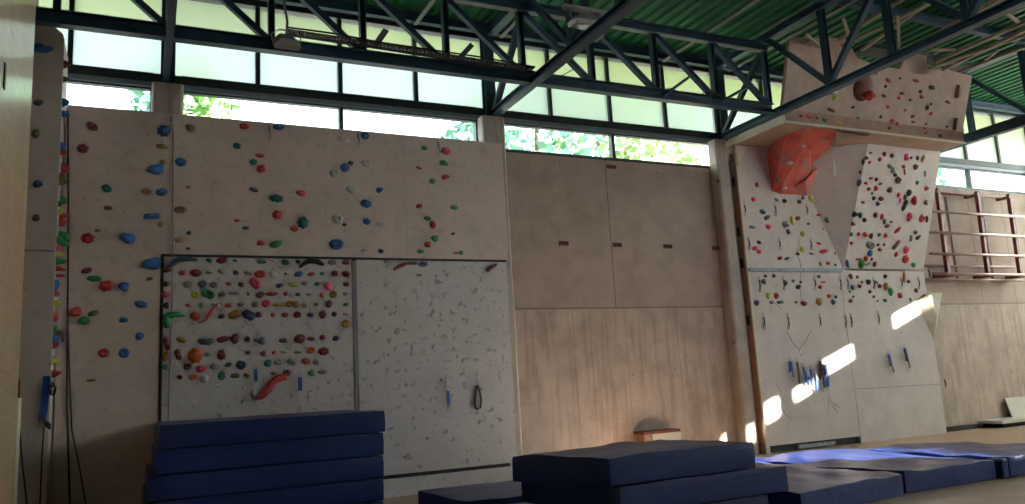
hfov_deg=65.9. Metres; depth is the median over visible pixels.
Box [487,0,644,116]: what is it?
roof truss
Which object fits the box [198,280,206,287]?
hold
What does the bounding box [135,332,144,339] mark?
hold
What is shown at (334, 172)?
hold
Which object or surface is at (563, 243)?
anchor plate
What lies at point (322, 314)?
hold
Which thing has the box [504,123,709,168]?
window
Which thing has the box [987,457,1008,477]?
strap
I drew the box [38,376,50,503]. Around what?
strap
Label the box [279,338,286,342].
hold
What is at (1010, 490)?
floor
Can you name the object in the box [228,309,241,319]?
hold
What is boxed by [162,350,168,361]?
hold
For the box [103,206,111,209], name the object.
hold
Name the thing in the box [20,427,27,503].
rope
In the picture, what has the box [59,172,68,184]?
hold
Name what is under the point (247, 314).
hold
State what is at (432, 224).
hold
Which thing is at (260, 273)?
hold
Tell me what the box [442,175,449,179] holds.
hold
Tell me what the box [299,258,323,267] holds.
hold
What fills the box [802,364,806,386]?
quickdraw
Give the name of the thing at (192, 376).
hold
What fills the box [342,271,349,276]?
hold
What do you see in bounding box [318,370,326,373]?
hold
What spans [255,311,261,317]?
hold
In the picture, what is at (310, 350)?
hold
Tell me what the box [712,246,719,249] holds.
anchor plate
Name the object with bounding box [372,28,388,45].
stub
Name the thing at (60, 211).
hold
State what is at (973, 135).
roof truss
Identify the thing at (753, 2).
rafter
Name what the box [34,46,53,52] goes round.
hold
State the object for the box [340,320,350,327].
hold
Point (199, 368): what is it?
hold
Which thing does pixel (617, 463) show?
mat
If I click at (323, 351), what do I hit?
hold
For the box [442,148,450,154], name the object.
hold
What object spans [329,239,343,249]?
hold
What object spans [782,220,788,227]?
hold
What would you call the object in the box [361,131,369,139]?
hold
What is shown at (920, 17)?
roof purlin
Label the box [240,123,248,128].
hold
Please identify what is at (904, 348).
quickdraw
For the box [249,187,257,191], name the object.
hold
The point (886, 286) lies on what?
hold
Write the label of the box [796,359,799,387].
quickdraw
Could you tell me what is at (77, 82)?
window
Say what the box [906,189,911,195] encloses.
hold
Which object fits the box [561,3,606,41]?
floodlight
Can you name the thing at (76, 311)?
hold
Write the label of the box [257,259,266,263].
hold
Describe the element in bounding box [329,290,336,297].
hold
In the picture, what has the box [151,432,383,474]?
mat
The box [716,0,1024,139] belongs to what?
roof truss
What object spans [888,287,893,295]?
hold
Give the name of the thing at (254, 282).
hold
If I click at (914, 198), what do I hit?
hold
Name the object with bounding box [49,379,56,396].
quickdraw
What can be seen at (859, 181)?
hold
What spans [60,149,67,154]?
hold
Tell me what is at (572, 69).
loose cable
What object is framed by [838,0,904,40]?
batten
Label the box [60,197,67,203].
hold
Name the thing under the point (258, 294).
hold
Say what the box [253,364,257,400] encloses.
quickdraw
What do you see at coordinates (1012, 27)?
batten
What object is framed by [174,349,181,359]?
hold
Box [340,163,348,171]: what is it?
hold
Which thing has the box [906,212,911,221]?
hold
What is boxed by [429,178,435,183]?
hold
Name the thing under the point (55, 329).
hold
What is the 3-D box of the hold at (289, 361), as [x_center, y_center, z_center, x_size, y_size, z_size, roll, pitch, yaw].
[-3.299,1.641,11.800,0.134,0.094,0.054,1,-11,-26]
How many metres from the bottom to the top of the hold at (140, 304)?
0.112 m
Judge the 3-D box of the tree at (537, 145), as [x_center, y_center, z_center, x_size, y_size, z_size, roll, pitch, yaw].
[0.811,-0.500,21.718,4.350,11.768,4.060,-6,-10,18]
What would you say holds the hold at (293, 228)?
attached to the wall at (407, 332)
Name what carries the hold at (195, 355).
attached to the wall at (407, 332)
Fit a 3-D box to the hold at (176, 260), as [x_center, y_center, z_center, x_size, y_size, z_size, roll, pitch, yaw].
[-4.759,0.156,11.377,0.416,0.199,0.086,1,-10,-25]
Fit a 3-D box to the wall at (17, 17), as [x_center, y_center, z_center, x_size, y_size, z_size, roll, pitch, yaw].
[-1.292,-2.412,-0.135,0.250,8.050,20.020,1,-10,-25]
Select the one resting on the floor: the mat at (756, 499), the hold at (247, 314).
the mat at (756, 499)
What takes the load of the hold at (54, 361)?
attached to the wall at (45, 159)
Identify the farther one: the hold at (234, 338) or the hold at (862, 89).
the hold at (862, 89)
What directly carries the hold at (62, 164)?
attached to the wall at (45, 159)
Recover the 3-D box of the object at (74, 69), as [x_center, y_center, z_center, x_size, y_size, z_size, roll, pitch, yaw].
[4.164,-2.414,16.616,26.400,0.130,0.200,1,-10,-25]
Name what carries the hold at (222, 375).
attached to the wall at (407, 332)
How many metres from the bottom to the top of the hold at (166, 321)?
0.239 m
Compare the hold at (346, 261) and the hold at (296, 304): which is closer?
the hold at (296, 304)
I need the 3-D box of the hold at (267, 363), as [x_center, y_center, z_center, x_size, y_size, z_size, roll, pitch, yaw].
[-3.601,1.638,11.653,0.122,0.114,0.062,1,-11,-26]
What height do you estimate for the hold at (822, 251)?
0.106 m
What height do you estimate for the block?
0.406 m
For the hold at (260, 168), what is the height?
0.143 m
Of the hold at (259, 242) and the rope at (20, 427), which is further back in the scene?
the hold at (259, 242)
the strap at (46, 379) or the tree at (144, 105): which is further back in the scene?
the tree at (144, 105)
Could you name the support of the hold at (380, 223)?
attached to the wall at (407, 332)
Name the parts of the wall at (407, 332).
panel, training panel, panel, white relief panel, panel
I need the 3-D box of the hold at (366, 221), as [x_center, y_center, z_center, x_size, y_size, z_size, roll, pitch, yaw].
[-2.333,-0.493,12.675,0.144,0.120,0.053,1,-10,-25]
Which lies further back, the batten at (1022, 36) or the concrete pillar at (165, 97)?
the batten at (1022, 36)
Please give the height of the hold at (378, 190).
0.094 m
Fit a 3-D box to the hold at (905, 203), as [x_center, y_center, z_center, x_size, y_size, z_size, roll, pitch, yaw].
[8.699,-1.035,17.532,0.160,0.258,0.100,-7,-10,21]
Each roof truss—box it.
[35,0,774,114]
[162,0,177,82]
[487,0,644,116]
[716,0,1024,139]
[940,44,1024,152]
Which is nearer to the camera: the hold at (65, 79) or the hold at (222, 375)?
the hold at (65, 79)
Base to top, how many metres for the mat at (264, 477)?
0.271 m
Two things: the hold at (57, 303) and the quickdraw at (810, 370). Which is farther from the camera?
the quickdraw at (810, 370)
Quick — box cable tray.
[288,26,534,72]
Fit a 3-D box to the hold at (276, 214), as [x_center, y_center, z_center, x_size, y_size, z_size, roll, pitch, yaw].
[-3.587,-0.580,12.088,0.162,0.156,0.066,1,-11,-26]
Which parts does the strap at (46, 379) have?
cord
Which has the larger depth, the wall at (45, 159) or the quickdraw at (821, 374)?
the quickdraw at (821, 374)
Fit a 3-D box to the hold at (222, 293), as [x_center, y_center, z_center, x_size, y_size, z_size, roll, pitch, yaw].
[-4.249,0.615,11.557,0.118,0.084,0.036,1,-10,-25]
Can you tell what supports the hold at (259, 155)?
attached to the wall at (407, 332)
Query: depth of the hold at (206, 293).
11.46 m
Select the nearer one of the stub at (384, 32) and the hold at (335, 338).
the stub at (384, 32)
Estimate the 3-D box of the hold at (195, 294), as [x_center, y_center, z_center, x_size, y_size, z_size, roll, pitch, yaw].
[-4.570,0.609,11.400,0.129,0.117,0.047,1,-11,-25]
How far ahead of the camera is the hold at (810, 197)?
16.95 m
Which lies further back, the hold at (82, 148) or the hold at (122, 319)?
the hold at (82, 148)
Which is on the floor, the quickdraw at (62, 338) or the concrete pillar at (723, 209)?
the concrete pillar at (723, 209)
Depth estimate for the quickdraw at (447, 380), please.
12.71 m
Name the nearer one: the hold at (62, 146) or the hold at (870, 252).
the hold at (62, 146)
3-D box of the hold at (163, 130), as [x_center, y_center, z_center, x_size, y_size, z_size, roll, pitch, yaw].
[-5.102,-1.788,11.586,0.192,0.192,0.097,1,-11,-26]
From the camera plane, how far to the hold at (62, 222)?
10.72 m
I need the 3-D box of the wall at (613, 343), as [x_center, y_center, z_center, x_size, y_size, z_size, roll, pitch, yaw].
[4.479,1.147,16.130,26.700,5.760,0.300,1,-10,-25]
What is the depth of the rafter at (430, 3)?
13.45 m
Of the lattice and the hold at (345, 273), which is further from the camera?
the lattice
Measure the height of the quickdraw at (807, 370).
0.446 m
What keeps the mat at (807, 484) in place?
on the floor
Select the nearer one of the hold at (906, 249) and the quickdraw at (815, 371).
the quickdraw at (815, 371)
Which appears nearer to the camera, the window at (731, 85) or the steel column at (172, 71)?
the steel column at (172, 71)
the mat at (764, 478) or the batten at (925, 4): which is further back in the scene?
the batten at (925, 4)
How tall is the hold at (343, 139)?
0.135 m
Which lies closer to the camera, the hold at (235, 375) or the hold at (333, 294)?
the hold at (235, 375)
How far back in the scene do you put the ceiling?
15.22 m
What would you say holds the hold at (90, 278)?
attached to the wall at (407, 332)
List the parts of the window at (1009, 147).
pane, pane, pane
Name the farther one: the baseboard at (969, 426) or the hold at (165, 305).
the baseboard at (969, 426)
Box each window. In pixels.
[39,0,161,73]
[67,80,151,111]
[175,0,482,107]
[183,91,477,140]
[494,45,716,132]
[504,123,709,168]
[724,78,781,131]
[936,166,1024,193]
[940,114,1024,165]
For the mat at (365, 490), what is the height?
0.272 m
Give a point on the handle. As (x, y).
(5, 65)
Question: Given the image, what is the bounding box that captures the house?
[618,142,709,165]
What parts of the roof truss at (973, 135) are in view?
vertical post, vertical post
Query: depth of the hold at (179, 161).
11.62 m
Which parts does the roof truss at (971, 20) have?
vertical post, vertical post, vertical post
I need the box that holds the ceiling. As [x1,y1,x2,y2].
[340,0,1024,106]
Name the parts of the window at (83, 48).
pane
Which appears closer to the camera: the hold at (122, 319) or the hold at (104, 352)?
the hold at (104, 352)
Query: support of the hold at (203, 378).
attached to the wall at (407, 332)
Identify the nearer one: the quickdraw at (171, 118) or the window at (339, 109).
the quickdraw at (171, 118)
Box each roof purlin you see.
[257,0,1024,114]
[811,0,1024,44]
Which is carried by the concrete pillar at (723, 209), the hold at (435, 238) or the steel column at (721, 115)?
the steel column at (721, 115)
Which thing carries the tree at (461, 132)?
on the ground
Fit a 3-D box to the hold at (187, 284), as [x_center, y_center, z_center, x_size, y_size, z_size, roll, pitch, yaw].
[-4.678,0.464,11.382,0.127,0.100,0.037,1,-11,-25]
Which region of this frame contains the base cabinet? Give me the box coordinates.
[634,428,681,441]
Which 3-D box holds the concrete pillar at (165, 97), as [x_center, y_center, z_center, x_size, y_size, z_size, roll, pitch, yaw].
[-5.027,0.605,11.410,0.440,6.330,0.240,1,-10,-25]
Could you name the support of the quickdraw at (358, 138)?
attached to the wall at (407, 332)
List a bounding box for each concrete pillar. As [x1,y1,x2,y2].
[151,81,183,389]
[477,115,522,465]
[708,139,757,454]
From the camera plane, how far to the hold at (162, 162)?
11.51 m
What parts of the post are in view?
brown knob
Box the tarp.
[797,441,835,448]
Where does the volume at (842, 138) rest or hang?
attached to the wall at (863, 402)
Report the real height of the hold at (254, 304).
0.098 m
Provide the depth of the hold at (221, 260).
11.63 m
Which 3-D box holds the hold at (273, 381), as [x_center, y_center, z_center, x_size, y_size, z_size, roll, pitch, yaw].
[-3.535,1.977,11.594,0.439,0.358,0.114,1,-10,-25]
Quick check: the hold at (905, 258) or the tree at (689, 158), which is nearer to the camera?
the hold at (905, 258)
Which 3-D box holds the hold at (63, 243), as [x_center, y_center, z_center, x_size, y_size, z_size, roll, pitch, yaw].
[-6.074,-0.131,10.713,0.152,0.131,0.116,1,-10,-23]
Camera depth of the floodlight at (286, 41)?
10.84 m
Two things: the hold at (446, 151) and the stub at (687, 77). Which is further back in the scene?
the stub at (687, 77)
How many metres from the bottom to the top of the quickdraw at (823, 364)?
0.616 m
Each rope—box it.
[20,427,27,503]
[66,111,70,503]
[68,330,86,503]
[168,116,173,420]
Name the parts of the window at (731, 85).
pane, pane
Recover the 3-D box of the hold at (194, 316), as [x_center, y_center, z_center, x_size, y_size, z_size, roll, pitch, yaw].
[-4.550,0.919,11.337,0.144,0.135,0.069,1,-10,-25]
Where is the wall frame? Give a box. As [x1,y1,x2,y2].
[924,188,1024,281]
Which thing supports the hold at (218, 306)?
attached to the wall at (407, 332)
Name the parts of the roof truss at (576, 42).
vertical post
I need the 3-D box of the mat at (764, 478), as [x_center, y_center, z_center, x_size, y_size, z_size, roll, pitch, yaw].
[1.534,2.579,8.840,2.520,0.287,1.682,1,-10,-25]
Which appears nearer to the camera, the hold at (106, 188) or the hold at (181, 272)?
the hold at (106, 188)
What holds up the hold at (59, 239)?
attached to the wall at (45, 159)
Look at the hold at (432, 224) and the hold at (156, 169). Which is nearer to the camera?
the hold at (156, 169)
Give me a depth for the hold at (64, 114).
10.61 m
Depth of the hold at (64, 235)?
10.68 m
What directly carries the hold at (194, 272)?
attached to the wall at (407, 332)
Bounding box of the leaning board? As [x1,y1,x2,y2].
[1004,396,1024,416]
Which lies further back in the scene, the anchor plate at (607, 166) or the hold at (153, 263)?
the anchor plate at (607, 166)
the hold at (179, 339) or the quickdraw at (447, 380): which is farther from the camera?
the quickdraw at (447, 380)
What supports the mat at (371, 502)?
on the floor
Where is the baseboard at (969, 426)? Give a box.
[946,424,981,431]
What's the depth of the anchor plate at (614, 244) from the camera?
15.00 m
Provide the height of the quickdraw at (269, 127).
0.303 m
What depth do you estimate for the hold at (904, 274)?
17.76 m
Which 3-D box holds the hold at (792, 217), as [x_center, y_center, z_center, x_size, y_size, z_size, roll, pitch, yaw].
[5.897,-0.674,16.619,0.125,0.218,0.066,1,-10,-25]
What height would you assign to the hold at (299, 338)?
0.141 m
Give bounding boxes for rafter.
[413,0,435,24]
[499,0,539,37]
[662,0,759,61]
[728,0,857,71]
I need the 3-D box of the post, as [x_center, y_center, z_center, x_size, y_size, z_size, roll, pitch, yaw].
[-5.377,2.344,8.398,0.210,1.950,0.260,1,-10,-25]
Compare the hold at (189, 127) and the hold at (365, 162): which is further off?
the hold at (365, 162)
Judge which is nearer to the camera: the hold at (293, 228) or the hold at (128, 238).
the hold at (128, 238)
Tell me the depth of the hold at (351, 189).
12.65 m
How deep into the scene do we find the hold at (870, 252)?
17.27 m
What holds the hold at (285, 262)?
attached to the wall at (407, 332)
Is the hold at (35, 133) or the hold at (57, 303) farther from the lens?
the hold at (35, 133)
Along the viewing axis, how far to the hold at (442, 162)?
13.42 m
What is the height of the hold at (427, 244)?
0.104 m
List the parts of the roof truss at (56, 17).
vertical post, vertical post, vertical post, vertical post, vertical post, vertical post, vertical post, vertical post, vertical post, vertical post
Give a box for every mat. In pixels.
[142,478,383,503]
[145,455,383,501]
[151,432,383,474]
[155,410,384,448]
[354,501,382,503]
[418,480,524,503]
[512,439,755,485]
[513,494,768,503]
[521,464,788,503]
[755,449,995,493]
[755,460,903,503]
[861,441,1024,476]
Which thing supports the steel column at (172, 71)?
on the concrete pillar at (165, 97)
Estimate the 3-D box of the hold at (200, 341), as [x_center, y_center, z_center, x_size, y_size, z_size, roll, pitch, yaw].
[-4.417,1.286,11.339,0.202,0.106,0.050,1,-10,-25]
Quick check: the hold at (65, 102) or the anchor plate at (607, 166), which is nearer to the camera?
the hold at (65, 102)
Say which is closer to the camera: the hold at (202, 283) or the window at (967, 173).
the hold at (202, 283)
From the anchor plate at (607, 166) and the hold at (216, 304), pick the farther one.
the anchor plate at (607, 166)
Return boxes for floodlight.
[271,0,301,50]
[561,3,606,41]
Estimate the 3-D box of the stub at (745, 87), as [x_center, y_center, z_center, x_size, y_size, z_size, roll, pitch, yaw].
[4.035,-2.870,14.395,0.472,0.249,0.090,-4,-10,3]
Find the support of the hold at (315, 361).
attached to the wall at (407, 332)
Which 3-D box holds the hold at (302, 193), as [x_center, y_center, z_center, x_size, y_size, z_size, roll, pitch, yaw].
[-3.291,-0.921,12.304,0.147,0.088,0.050,1,-10,-25]
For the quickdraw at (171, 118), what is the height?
0.291 m
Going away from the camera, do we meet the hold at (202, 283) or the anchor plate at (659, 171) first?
the hold at (202, 283)
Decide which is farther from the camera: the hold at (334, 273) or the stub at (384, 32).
the hold at (334, 273)
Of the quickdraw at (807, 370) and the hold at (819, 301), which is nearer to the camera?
the quickdraw at (807, 370)
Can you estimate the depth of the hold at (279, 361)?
11.72 m
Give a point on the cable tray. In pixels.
(360, 42)
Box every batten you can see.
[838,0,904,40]
[841,3,929,46]
[860,2,926,50]
[928,35,1024,69]
[931,0,1005,34]
[933,20,1024,63]
[942,28,1024,71]
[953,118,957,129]
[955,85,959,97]
[956,45,1024,72]
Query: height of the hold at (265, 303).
0.119 m
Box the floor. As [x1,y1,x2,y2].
[380,425,1024,503]
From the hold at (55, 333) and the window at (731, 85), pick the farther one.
the window at (731, 85)
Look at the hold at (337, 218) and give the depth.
12.46 m
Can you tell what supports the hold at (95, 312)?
attached to the wall at (407, 332)
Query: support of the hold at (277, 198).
attached to the wall at (407, 332)
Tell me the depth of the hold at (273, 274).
11.91 m
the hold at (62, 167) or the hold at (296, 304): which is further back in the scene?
the hold at (296, 304)
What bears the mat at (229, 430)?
on the mat at (247, 454)
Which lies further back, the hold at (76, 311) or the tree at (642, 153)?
the tree at (642, 153)
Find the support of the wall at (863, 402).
on the floor
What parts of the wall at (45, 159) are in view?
white edge trim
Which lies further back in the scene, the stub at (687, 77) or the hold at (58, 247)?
the stub at (687, 77)
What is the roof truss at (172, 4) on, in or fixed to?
attached to the steel column at (172, 71)
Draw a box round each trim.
[67,73,1024,173]
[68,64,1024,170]
[191,0,1019,118]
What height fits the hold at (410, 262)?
0.061 m
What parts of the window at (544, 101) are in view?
pane, pane, pane, pane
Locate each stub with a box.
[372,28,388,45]
[453,42,473,63]
[662,76,689,96]
[721,86,746,101]
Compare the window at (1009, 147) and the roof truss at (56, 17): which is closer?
the roof truss at (56, 17)
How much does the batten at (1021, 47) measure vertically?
0.050 m
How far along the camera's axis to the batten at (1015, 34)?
15.48 m
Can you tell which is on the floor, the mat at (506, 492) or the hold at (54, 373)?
the mat at (506, 492)
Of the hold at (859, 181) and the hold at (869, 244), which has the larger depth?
the hold at (869, 244)
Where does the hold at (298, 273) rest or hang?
attached to the wall at (407, 332)
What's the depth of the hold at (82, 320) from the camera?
10.71 m
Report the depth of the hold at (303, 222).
12.21 m
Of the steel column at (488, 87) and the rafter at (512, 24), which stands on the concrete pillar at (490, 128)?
the steel column at (488, 87)
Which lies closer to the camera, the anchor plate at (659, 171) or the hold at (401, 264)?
the hold at (401, 264)
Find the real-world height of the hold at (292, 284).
0.083 m
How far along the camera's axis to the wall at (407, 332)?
12.06 m
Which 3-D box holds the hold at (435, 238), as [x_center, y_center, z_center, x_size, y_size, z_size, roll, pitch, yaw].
[-1.284,-0.229,13.119,0.140,0.112,0.060,1,-10,-25]
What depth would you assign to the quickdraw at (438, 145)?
13.40 m
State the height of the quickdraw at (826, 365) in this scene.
0.658 m
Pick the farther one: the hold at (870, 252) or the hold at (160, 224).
the hold at (870, 252)
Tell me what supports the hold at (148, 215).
attached to the wall at (407, 332)
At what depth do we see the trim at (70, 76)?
13.61 m
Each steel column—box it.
[160,0,175,82]
[479,33,495,115]
[715,69,728,140]
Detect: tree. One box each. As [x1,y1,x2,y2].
[122,89,193,114]
[184,95,240,118]
[440,121,517,147]
[467,126,607,156]
[540,131,659,160]
[594,135,709,165]
[936,168,965,186]
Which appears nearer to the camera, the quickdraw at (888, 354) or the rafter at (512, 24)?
the rafter at (512, 24)
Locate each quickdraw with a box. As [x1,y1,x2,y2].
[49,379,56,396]
[60,328,64,346]
[169,112,173,130]
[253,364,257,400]
[268,122,271,139]
[298,372,301,411]
[356,129,359,146]
[436,138,439,155]
[445,375,449,409]
[474,373,481,409]
[788,359,794,381]
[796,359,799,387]
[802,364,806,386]
[806,368,810,388]
[809,366,813,388]
[814,369,818,393]
[819,358,824,391]
[822,362,827,390]
[825,360,829,390]
[887,351,894,376]
[903,345,910,371]
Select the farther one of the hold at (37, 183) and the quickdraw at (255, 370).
the quickdraw at (255, 370)
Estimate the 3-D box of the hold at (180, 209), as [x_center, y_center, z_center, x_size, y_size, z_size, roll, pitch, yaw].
[-4.831,-0.617,11.508,0.182,0.116,0.058,1,-11,-25]
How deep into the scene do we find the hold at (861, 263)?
17.19 m
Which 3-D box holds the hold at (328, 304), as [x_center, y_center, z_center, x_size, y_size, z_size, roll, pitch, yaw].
[-2.827,0.800,12.188,0.124,0.138,0.054,1,-10,-25]
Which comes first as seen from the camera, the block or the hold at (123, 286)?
the hold at (123, 286)
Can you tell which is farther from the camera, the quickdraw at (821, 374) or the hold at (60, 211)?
the quickdraw at (821, 374)
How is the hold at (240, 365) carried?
attached to the wall at (407, 332)
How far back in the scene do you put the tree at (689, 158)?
25.75 m
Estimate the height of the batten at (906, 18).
0.050 m
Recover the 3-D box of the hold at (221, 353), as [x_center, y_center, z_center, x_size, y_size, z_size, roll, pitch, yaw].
[-4.195,1.482,11.402,0.119,0.172,0.060,1,-10,-24]
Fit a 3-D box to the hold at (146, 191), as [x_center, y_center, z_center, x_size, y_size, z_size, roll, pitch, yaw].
[-5.269,-0.878,11.360,0.160,0.110,0.040,1,-10,-25]
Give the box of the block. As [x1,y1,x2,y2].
[853,42,976,74]
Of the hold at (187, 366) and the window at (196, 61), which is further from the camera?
the window at (196, 61)
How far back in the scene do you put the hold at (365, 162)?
12.84 m
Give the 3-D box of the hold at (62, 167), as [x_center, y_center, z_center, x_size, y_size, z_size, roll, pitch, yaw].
[-6.157,-1.107,10.866,0.089,0.180,0.115,1,-11,-26]
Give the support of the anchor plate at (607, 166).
attached to the wall at (613, 343)
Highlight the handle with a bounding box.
[3,62,6,89]
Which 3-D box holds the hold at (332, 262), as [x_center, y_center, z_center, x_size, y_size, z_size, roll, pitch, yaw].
[-2.810,0.160,12.326,0.149,0.080,0.043,1,-10,-25]
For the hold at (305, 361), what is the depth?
11.88 m
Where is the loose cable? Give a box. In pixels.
[549,69,724,97]
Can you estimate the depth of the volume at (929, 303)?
17.84 m
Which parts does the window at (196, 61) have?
pane, pane, pane, pane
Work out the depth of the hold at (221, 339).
11.44 m
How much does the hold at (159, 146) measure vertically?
0.082 m
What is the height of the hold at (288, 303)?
0.104 m
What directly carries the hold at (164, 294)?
attached to the wall at (407, 332)
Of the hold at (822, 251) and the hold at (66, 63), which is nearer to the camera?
the hold at (66, 63)
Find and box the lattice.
[805,13,1019,67]
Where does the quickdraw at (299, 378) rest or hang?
attached to the wall at (407, 332)
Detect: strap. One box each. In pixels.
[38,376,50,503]
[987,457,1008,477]
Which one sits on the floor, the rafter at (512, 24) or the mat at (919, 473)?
the mat at (919, 473)
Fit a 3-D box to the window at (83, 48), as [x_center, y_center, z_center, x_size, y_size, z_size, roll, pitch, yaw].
[-6.539,-3.365,11.721,2.700,1.379,0.120,1,-10,-25]
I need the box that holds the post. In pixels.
[13,379,21,503]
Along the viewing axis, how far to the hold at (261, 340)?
11.66 m
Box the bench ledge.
[978,416,1024,427]
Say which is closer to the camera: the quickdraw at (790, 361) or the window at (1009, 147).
the quickdraw at (790, 361)
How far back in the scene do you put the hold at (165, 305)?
11.20 m
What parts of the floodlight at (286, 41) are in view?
hanging cord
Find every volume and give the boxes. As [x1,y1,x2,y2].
[767,128,836,195]
[836,131,868,146]
[916,293,941,339]
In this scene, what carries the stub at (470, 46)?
attached to the roof truss at (56, 17)
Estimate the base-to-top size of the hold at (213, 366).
0.108 m
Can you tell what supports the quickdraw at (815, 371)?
attached to the wall at (863, 402)
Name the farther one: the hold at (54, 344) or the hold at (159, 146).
the hold at (159, 146)
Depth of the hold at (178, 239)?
11.42 m
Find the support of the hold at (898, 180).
attached to the wall at (863, 402)
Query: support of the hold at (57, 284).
attached to the wall at (45, 159)
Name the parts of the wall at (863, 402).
bolt plate, panel, panel, overhanging panel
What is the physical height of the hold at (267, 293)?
0.070 m
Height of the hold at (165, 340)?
0.194 m
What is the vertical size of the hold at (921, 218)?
0.185 m
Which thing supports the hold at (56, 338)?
attached to the wall at (45, 159)
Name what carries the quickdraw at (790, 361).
attached to the wall at (863, 402)
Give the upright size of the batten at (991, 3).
0.090 m
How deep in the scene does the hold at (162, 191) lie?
11.44 m
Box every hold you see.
[31,129,40,138]
[32,214,39,221]
[33,99,43,105]
[33,180,42,187]
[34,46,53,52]
[51,370,61,377]
[52,335,59,341]
[52,342,59,348]
[52,357,60,363]
[53,311,58,321]
[53,326,61,331]
[54,279,59,289]
[54,300,61,306]
[54,331,62,335]
[56,235,62,243]
[56,244,61,250]
[56,257,66,264]
[58,208,64,213]
[58,231,69,240]
[58,240,69,245]
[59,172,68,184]
[59,217,66,225]
[60,142,65,149]
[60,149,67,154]
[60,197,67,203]
[61,163,69,171]
[61,166,67,175]
[62,98,69,106]
[62,110,70,116]
[63,60,70,68]
[63,76,69,82]
[69,306,81,316]
[76,144,88,153]
[77,316,90,324]
[80,233,94,243]
[81,267,91,272]
[86,122,97,130]
[87,275,101,281]
[88,310,98,315]
[98,348,109,357]
[99,280,112,291]
[101,184,111,192]
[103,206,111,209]
[118,282,128,291]
[118,348,129,357]
[119,233,135,243]
[119,317,128,322]
[134,301,147,307]
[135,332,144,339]
[140,188,151,194]
[142,257,161,269]
[143,213,160,218]
[146,164,163,174]
[156,144,168,148]
[156,188,167,195]
[157,125,170,136]
[157,221,164,227]
[159,160,166,164]
[161,291,170,297]
[162,267,171,272]
[162,312,184,328]
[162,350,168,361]
[163,302,168,308]
[163,337,169,349]
[166,256,196,268]
[174,206,186,213]
[174,237,183,242]
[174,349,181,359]
[175,157,186,166]
[176,337,186,342]
[178,270,185,275]
[183,281,191,287]
[184,363,191,369]
[186,124,195,131]
[187,348,202,363]
[188,374,197,379]
[190,269,201,276]
[190,312,199,320]
[191,290,199,297]
[196,365,206,372]
[197,338,210,344]
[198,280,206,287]
[198,303,217,323]
[199,374,208,382]
[201,289,214,298]
[209,281,217,287]
[210,363,216,369]
[211,302,220,307]
[216,257,227,263]
[216,336,230,342]
[217,349,225,360]
[217,370,225,379]
[218,291,225,296]
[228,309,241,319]
[230,333,238,343]
[230,373,239,377]
[233,143,240,148]
[236,360,245,369]
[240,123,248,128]
[242,308,254,320]
[249,159,256,164]
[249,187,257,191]
[249,277,260,288]
[251,301,257,306]
[254,270,265,277]
[255,153,264,157]
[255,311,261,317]
[256,164,265,172]
[256,292,264,297]
[256,374,286,399]
[257,240,264,244]
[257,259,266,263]
[257,337,264,344]
[262,299,270,306]
[264,359,271,366]
[265,292,278,295]
[268,194,283,202]
[269,240,281,247]
[269,271,277,277]
[272,210,281,218]
[272,303,285,306]
[273,124,284,129]
[274,359,281,364]
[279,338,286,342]
[282,260,289,264]
[283,370,290,375]
[286,301,293,306]
[287,359,295,364]
[288,282,297,286]
[290,226,297,231]
[293,301,299,307]
[293,311,300,317]
[294,271,302,276]
[294,334,305,343]
[296,190,304,195]
[297,217,309,228]
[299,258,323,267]
[301,358,309,364]
[307,347,314,353]
[308,370,314,375]
[313,359,318,364]
[317,347,328,355]
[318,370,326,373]
[319,310,326,318]
[324,282,331,290]
[325,300,332,307]
[327,260,336,264]
[329,168,339,176]
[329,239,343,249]
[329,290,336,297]
[331,270,337,275]
[332,335,338,340]
[333,214,342,223]
[338,135,349,143]
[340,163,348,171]
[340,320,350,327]
[342,259,349,264]
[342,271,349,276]
[346,186,357,193]
[360,199,371,207]
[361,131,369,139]
[361,159,370,166]
[363,218,370,224]
[376,187,383,192]
[377,221,384,226]
[393,263,404,270]
[404,261,416,264]
[418,261,427,266]
[424,242,430,247]
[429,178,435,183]
[429,220,435,227]
[431,235,437,241]
[440,160,447,165]
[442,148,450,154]
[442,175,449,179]
[487,263,496,271]
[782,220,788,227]
[790,215,793,224]
[808,194,813,201]
[816,297,822,305]
[819,249,828,253]
[853,76,876,100]
[856,178,861,186]
[858,258,864,268]
[866,241,874,248]
[867,250,872,256]
[883,282,888,290]
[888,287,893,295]
[892,240,900,249]
[894,176,901,183]
[901,200,907,210]
[902,254,909,263]
[902,271,905,282]
[903,246,908,253]
[904,153,908,160]
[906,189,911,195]
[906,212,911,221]
[911,196,916,204]
[919,214,924,222]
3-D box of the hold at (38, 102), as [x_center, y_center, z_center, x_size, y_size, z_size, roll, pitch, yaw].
[-6.256,-1.975,10.431,0.118,0.090,0.036,1,-11,-25]
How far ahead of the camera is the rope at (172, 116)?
11.36 m
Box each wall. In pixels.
[0,0,35,503]
[17,25,67,503]
[51,105,520,503]
[506,152,1024,454]
[726,38,971,453]
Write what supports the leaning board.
on the bench ledge
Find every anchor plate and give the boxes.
[559,241,568,245]
[606,165,616,168]
[613,243,621,246]
[658,170,666,173]
[663,244,671,248]
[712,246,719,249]
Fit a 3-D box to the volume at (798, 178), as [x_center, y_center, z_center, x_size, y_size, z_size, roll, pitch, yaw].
[6.154,-1.815,16.234,1.600,0.989,1.358,1,-10,-25]
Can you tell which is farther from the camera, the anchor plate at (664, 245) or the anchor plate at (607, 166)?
the anchor plate at (664, 245)

